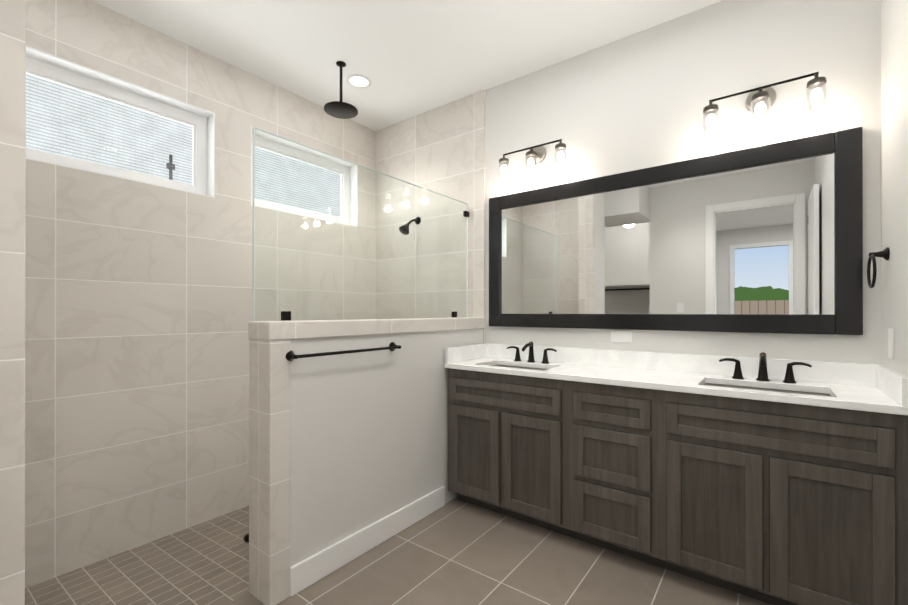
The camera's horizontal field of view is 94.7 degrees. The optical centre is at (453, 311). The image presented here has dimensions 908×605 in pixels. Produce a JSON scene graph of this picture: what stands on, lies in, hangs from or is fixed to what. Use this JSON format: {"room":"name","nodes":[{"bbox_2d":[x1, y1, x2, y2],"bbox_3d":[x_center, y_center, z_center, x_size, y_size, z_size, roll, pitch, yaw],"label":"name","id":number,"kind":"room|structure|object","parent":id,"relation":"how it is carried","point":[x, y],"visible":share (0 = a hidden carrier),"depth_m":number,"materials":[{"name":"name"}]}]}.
{"room":"bathroom","nodes":[
{"label":"bathroom","id":0,"kind":"room"},
{"bbox_2d":[25,0,375,587],"bbox_3d":[-1.660,-0.091,2.645,0.150,3.083,2.982,0,0,37],"label":"wall","id":1,"kind":"structure","parent":0,"point":[138,306],"depth_m":2.42,"materials":[{"name":"tile"}]},
{"bbox_2d":[26,45,214,197],"bbox_3d":[-1.895,-1.002,2.333,0.147,0.545,0.999,0,0,37],"label":"window","id":2,"kind":"structure","parent":1,"relation":"in","point":[76,76],"depth_m":2.40,"materials":[{"name":"white plastic"}]},
{"bbox_2d":[251,126,357,226],"bbox_3d":[-1.173,-1.001,3.290,0.147,0.545,0.934,0,0,37],"label":"window","id":3,"kind":"structure","parent":1,"relation":"in","point":[274,141],"depth_m":3.37,"materials":[{"name":"white plastic"}]},
{"bbox_2d":[0,0,484,604],"bbox_3d":[-0.693,-0.192,2.009,0.183,2.883,2.832,0,0,37],"label":"wall","id":4,"kind":"structure","parent":0,"point":[342,446],"depth_m":1.89,"materials":[{"name":"white paint"}]},
{"bbox_2d":[243,533,248,542],"bbox_3d":[-0.924,1.035,1.897,0.060,0.036,0.035,0,0,37],"label":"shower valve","id":5,"kind":"object","parent":4,"relation":"attached to","point":[246,538],"visible":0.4,"depth_m":1.89,"materials":[{"name":"black metal"}]},
{"bbox_2d":[286,342,400,361],"bbox_3d":[-0.509,0.197,2.068,0.066,0.052,0.681,0,0,37],"label":"towel rail","id":6,"kind":"object","parent":4,"relation":"attached to","point":[292,356],"visible":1,"depth_m":1.98,"materials":[{"name":"black metal"}]},
{"bbox_2d":[252,127,468,320],"bbox_3d":[-0.389,-0.384,2.503,0.024,0.856,1.650,0,0,37],"label":"glass panel","id":7,"kind":"object","parent":4,"relation":"on","point":[285,315],"visible":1,"depth_m":2.19,"materials":[{"name":"clear glass"}]},
{"bbox_2d":[290,486,444,595],"bbox_3d":[-0.391,1.188,2.266,0.016,0.125,1.087,0,0,37],"label":"baseboard","id":8,"kind":"structure","parent":4,"relation":"attached to","point":[311,570],"depth_m":2.14,"materials":[{"name":"white wood"}]},
{"bbox_2d":[445,345,484,364],"bbox_3d":[0.091,0.285,2.871,0.020,0.100,0.463,0,0,37],"label":"backsplash","id":9,"kind":"structure","parent":4,"relation":"attached to","point":[467,352],"depth_m":2.82,"materials":[{"name":"white stone"}]},
{"bbox_2d":[25,497,771,604],"bbox_3d":[-1.268,1.346,-0.598,4.680,0.200,7.982,0,0,37],"label":"floor","id":10,"kind":"structure","parent":0,"point":[455,551],"depth_m":2.01,"materials":[{"name":"tile"}]},
{"bbox_2d":[448,369,907,604],"bbox_3d":[0.911,0.807,2.267,2.056,0.887,0.477,0,0,37],"label":"bathroom vanity","id":11,"kind":"object","parent":10,"relation":"on","point":[763,478],"depth_m":1.84,"materials":[{"name":"grey"}]},
{"bbox_2d":[445,357,907,416],"bbox_3d":[0.907,0.349,2.261,2.056,0.030,0.493,0,0,37],"label":"countertop","id":12,"kind":"structure","parent":11,"relation":"on","point":[859,398],"depth_m":1.97,"materials":[{"name":"white stone"}]},
{"bbox_2d":[493,361,552,368],"bbox_3d":[0.397,0.439,2.605,0.494,0.174,0.294,0,0,37],"label":"sink","id":13,"kind":"object","parent":12,"relation":"in","point":[494,362],"depth_m":2.70,"materials":[{"name":"white ceramic"}]},
{"bbox_2d":[505,341,556,364],"bbox_3d":[0.480,0.266,2.716,0.360,0.137,0.148,0,0,37],"label":"faucet","id":14,"kind":"object","parent":12,"relation":"on","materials":[{"name":"black metal"}]},
{"bbox_2d":[717,353,812,384],"bbox_3d":[1.459,0.265,1.976,0.360,0.137,0.148,0,0,37],"label":"faucet","id":15,"kind":"object","parent":12,"relation":"on","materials":[{"name":"black metal"}]},
{"bbox_2d":[701,381,832,396],"bbox_3d":[1.376,0.438,1.866,0.494,0.174,0.294,0,0,37],"label":"sink","id":16,"kind":"object","parent":12,"relation":"in","point":[736,384],"depth_m":1.95,"materials":[{"name":"white ceramic"}]},
{"bbox_2d":[91,0,722,130],"bbox_3d":[-1.268,-1.697,-0.593,4.680,0.120,7.982,0,0,37],"label":"ceiling","id":17,"kind":"structure","parent":0,"point":[410,58],"depth_m":2.49,"materials":[{"name":"white paint"}]},
{"bbox_2d":[324,61,357,118],"bbox_3d":[-0.744,-1.474,2.756,0.220,0.316,0.220,0,0,37],"label":"shower head","id":18,"kind":"object","parent":17,"relation":"attached to","point":[340,109],"visible":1,"depth_m":2.75},
{"bbox_2d":[346,74,371,88],"bbox_3d":[-0.674,-1.628,2.966,0.176,0.006,0.176,0,0,37],"label":"recessed light","id":19,"kind":"object","parent":17,"relation":"in","point":[358,81],"visible":1,"depth_m":2.96,"materials":[{"name":"white"}]},
{"bbox_2d":[485,343,872,384],"bbox_3d":[1.049,0.284,2.450,2.056,0.100,0.020,0,0,37],"label":"backsplash","id":20,"kind":"structure","parent":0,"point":[837,373],"depth_m":2.27,"materials":[{"name":"white stone"}]},
{"bbox_2d":[485,0,880,363],"bbox_3d":[0.634,-0.090,2.875,3.535,3.083,0.150,0,0,37],"label":"wall","id":21,"kind":"structure","parent":0,"point":[637,101],"depth_m":2.26,"materials":[{"name":"white paint"}]},
{"bbox_2d":[376,90,484,342],"bbox_3d":[-0.240,-0.089,3.433,1.167,3.083,0.012,0,0,37],"label":"wall tile","id":22,"kind":"structure","parent":21,"relation":"attached to","point":[440,149],"depth_m":3.37,"materials":[{"name":"beige tile"}]},
{"bbox_2d":[399,217,420,234],"bbox_3d":[-0.359,-0.699,3.389,0.088,0.169,0.203,0,0,37],"label":"shower head","id":23,"kind":"object","parent":22,"relation":"attached to","point":[405,228],"depth_m":3.35},
{"bbox_2d":[498,139,566,185],"bbox_3d":[0.524,-0.998,2.776,0.490,0.245,0.140,0,0,37],"label":"sconce","id":24,"kind":"object","parent":21,"relation":"attached to","point":[536,155],"visible":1,"depth_m":2.75,"materials":[{"name":"glass"}]},
{"bbox_2d":[611,330,631,342],"bbox_3d":[0.999,0.151,2.499,0.120,0.070,0.007,0,0,37],"label":"outlet","id":25,"kind":"object","parent":21,"relation":"attached to","point":[622,336],"visible":1,"depth_m":2.50,"materials":[{"name":"white plastic"}]},
{"bbox_2d":[489,127,862,334],"bbox_3d":[1.040,-0.356,2.453,1.955,0.927,0.033,0,0,37],"label":"mirror","id":26,"kind":"object","parent":21,"relation":"attached to","point":[765,239],"visible":0.96,"depth_m":2.25,"materials":[{"name":"black mirror"}]},
{"bbox_2d":[702,72,827,142],"bbox_3d":[1.496,-1.000,2.042,0.490,0.245,0.140,0,0,37],"label":"sconce","id":27,"kind":"object","parent":21,"relation":"attached to","point":[760,100],"visible":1,"depth_m":2.01,"materials":[{"name":"glass"}]},
{"bbox_2d":[881,0,907,376],"bbox_3d":[0.921,-0.094,0.446,0.150,3.083,3.382,0,0,37],"label":"wall","id":28,"kind":"structure","parent":0,"point":[894,156],"depth_m":1.64,"materials":[{"name":"white paint"}]},
{"bbox_2d":[867,247,889,287],"bbox_3d":[1.771,-0.180,1.745,0.058,0.168,0.142,0,0,37],"label":"towel ring","id":29,"kind":"object","parent":28,"relation":"attached to","point":[885,253],"visible":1,"depth_m":1.73,"materials":[{"name":"black metal"}]},
{"bbox_2d":[873,365,907,404],"bbox_3d":[1.716,0.283,1.644,0.020,0.100,0.463,0,0,37],"label":"backsplash","id":30,"kind":"structure","parent":28,"relation":"attached to","point":[894,384],"depth_m":1.59,"materials":[{"name":"white stone"}]},
{"bbox_2d":[888,328,893,358],"bbox_3d":[1.752,0.129,1.677,0.006,0.120,0.070,0,0,37],"label":"outlet","id":31,"kind":"object","parent":28,"relation":"attached to","point":[891,343],"visible":0.98,"depth_m":1.66,"materials":[{"name":"white plastic"}]},
{"label":"outside","id":32,"kind":"structure","parent":0,"visible":0},
{"bbox_2d":[166,154,174,179],"bbox_3d":[-2.260,-1.123,3.337,0.060,0.250,0.060,0,0,37],"label":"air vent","id":33,"kind":"object","parent":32,"point":[170,166],"depth_m":3.33,"materials":[{"name":"grey metal"}]},
{"bbox_2d":[26,74,339,216],"bbox_3d":[-2.492,-0.848,3.411,0.001,4.200,5.500,0,0,37],"label":"window glass","id":34,"kind":"structure","parent":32,"point":[140,119],"depth_m":3.32,"materials":[{"name":"clear glass"}]}
]}

